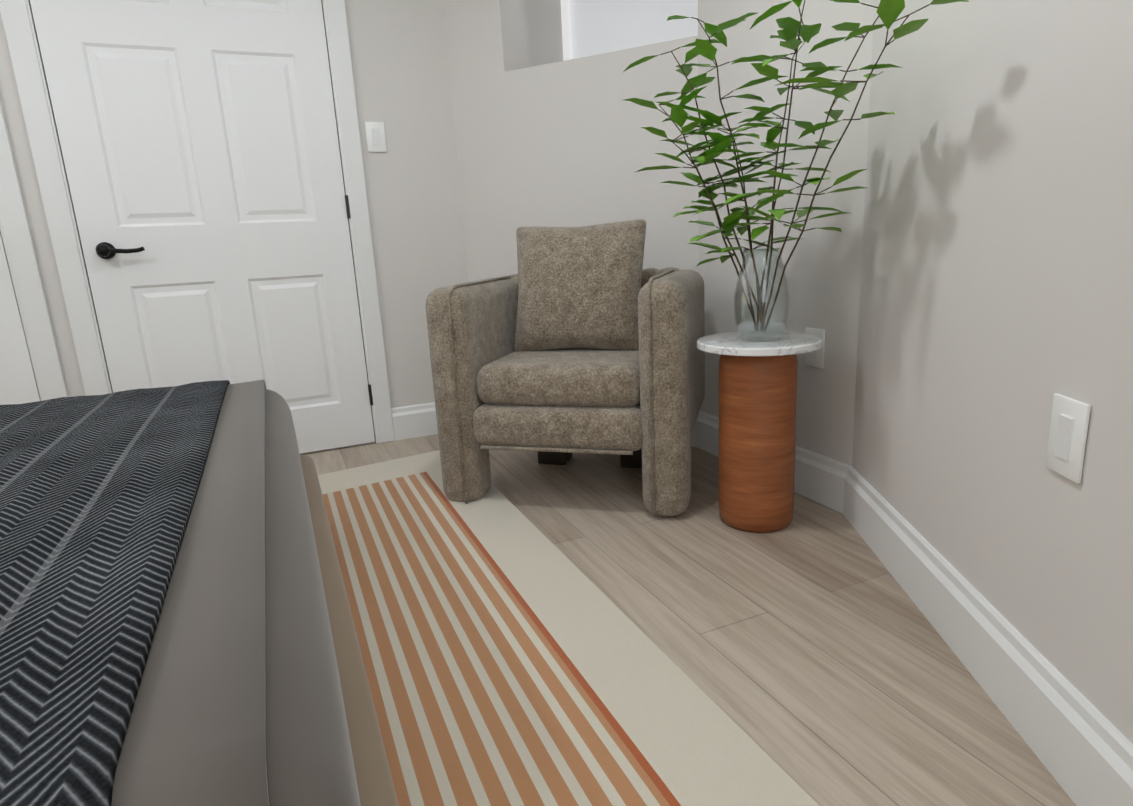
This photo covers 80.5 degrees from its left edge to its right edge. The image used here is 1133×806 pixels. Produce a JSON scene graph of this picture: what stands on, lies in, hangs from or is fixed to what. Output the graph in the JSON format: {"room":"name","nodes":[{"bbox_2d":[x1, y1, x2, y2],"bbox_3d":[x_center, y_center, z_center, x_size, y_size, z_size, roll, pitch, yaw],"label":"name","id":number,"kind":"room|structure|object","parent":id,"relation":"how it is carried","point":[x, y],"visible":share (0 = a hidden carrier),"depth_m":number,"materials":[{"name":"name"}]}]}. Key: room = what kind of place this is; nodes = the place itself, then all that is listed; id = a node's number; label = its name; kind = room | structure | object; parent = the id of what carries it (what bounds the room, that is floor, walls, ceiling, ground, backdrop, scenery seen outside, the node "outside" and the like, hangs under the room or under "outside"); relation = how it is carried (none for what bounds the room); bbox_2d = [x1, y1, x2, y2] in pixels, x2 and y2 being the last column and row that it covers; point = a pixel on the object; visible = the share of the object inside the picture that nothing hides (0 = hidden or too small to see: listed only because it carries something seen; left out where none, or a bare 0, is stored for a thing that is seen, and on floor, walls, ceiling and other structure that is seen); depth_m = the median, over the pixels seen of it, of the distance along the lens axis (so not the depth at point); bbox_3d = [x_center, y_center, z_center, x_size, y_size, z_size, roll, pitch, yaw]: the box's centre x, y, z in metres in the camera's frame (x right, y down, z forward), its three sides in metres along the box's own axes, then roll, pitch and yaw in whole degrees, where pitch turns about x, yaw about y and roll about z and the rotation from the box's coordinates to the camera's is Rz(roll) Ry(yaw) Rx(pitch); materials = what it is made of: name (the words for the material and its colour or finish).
{"room":"bedroom","nodes":[
{"label":"bedroom","id":0,"kind":"room"},
{"bbox_2d":[0,0,467,454],"bbox_3d":[-1.927,-0.738,2.381,3.220,2.150,0.200,-9,14,-22],"label":"wall","id":1,"kind":"structure","parent":0,"point":[400,66],"depth_m":2.77,"materials":[{"name":"paint"}]},
{"bbox_2d":[0,98,68,404],"bbox_3d":[-2.347,-0.606,2.059,1.090,2.085,0.086,-9,14,-22],"label":"door","id":2,"kind":"structure","parent":1,"relation":"in","point":[31,369],"depth_m":2.35,"materials":[{"name":"paint"}]},
{"bbox_2d":[0,0,394,453],"bbox_3d":[-1.301,-0.765,2.497,1.090,2.085,0.086,-9,14,-22],"label":"door","id":3,"kind":"structure","parent":1,"relation":"in","point":[199,168],"depth_m":2.51,"materials":[{"name":"paint"}]},
{"bbox_2d":[365,122,386,151],"bbox_3d":[-0.772,-1.078,2.712,0.075,0.115,0.009,-9,14,-22],"label":"light switch","id":4,"kind":"object","parent":1,"relation":"attached to","point":[375,136],"visible":1,"depth_m":2.71,"materials":[{"name":"paint"}]},
{"bbox_2d":[444,0,699,410],"bbox_3d":[0.164,-0.985,2.957,1.051,2.150,0.700,4,15,26],"label":"wall","id":5,"kind":"structure","parent":0,"point":[546,135],"depth_m":2.65,"materials":[{"name":"paint"}]},
{"bbox_2d":[561,0,697,60],"bbox_3d":[0.338,-1.749,2.910,0.788,0.660,0.045,4,15,26],"label":"window","id":6,"kind":"structure","parent":5,"relation":"in","point":[592,27],"depth_m":2.99,"materials":[{"name":"white"}]},
{"bbox_2d":[391,402,1132,805],"bbox_3d":[-0.028,0.876,-0.497,3.640,0.145,7.100,-9,14,-22],"label":"baseboard","id":7,"kind":"structure","parent":5,"relation":"attached to","point":[1079,744],"depth_m":1.20,"materials":[{"name":"paint"}]},
{"bbox_2d":[301,434,1075,805],"bbox_3d":[0.141,0.895,-0.082,4.860,0.100,8.300,-9,14,-22],"label":"floor","id":8,"kind":"structure","parent":0,"point":[811,654],"depth_m":1.40,"materials":[{"name":"brown wood"}]},
{"bbox_2d":[425,219,704,515],"bbox_3d":[0.035,-0.155,2.254,0.800,0.875,0.647,1,14,16],"label":"armchair","id":9,"kind":"object","parent":8,"relation":"on","point":[562,345],"visible":1,"depth_m":2.06,"materials":[{"name":"fabric"}]},
{"bbox_2d":[514,219,646,351],"bbox_3d":[0.040,-0.390,2.256,0.460,0.440,0.158,1,0,16],"label":"cushion","id":10,"kind":"object","parent":9,"relation":"on","point":[580,287],"depth_m":2.19,"materials":[{"name":"fabric"}]},
{"bbox_2d":[318,450,818,805],"bbox_3d":[-0.859,0.632,0.993,2.208,0.016,3.020,-9,14,-22],"label":"rug","id":11,"kind":"object","parent":8,"relation":"on","point":[512,654],"visible":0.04,"depth_m":1.27,"materials":[{"name":"fabric"}]},
{"bbox_2d":[0,379,398,805],"bbox_3d":[-1.436,0.191,0.789,2.179,0.992,1.932,-9,14,-22],"label":"bed","id":12,"kind":"object","parent":11,"relation":"on","point":[177,626],"visible":1,"depth_m":0.68,"materials":[{"name":"fabric"}]},
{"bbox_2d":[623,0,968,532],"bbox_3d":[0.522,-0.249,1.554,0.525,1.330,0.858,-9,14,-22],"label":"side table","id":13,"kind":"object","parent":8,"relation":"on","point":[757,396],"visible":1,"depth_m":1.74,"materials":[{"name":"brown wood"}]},
{"bbox_2d":[623,0,968,341],"bbox_3d":[0.496,-0.505,1.487,0.498,0.800,0.858,-9,14,-22],"label":"plant","id":14,"kind":"object","parent":13,"relation":"on","point":[888,11],"depth_m":1.64,"materials":[{"name":"green plant"}]},
{"bbox_2d":[698,0,874,465],"bbox_3d":[0.875,-0.850,2.230,0.614,2.150,1.562,-9,14,-22],"label":"wall","id":15,"kind":"structure","parent":0,"point":[823,270],"depth_m":1.98,"materials":[{"name":"paint"}]},
{"bbox_2d":[805,328,824,368],"bbox_3d":[0.739,-0.164,1.996,0.009,0.115,0.075,-9,14,-22],"label":"outlet","id":16,"kind":"object","parent":15,"relation":"attached to","point":[815,358],"visible":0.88,"depth_m":1.99,"materials":[{"name":"paint"}]},
{"bbox_2d":[852,0,1132,743],"bbox_3d":[1.061,-0.562,0.975,0.700,2.150,1.459,-2,13,5],"label":"wall","id":17,"kind":"structure","parent":0,"point":[996,303],"depth_m":1.10,"materials":[{"name":"paint"}]},
{"bbox_2d":[1045,393,1090,483],"bbox_3d":[0.722,0.050,0.967,0.009,0.115,0.075,-2,13,5],"label":"light switch","id":18,"kind":"object","parent":17,"relation":"attached to","point":[1068,430],"visible":1,"depth_m":0.96,"materials":[{"name":"paint"}]}
]}

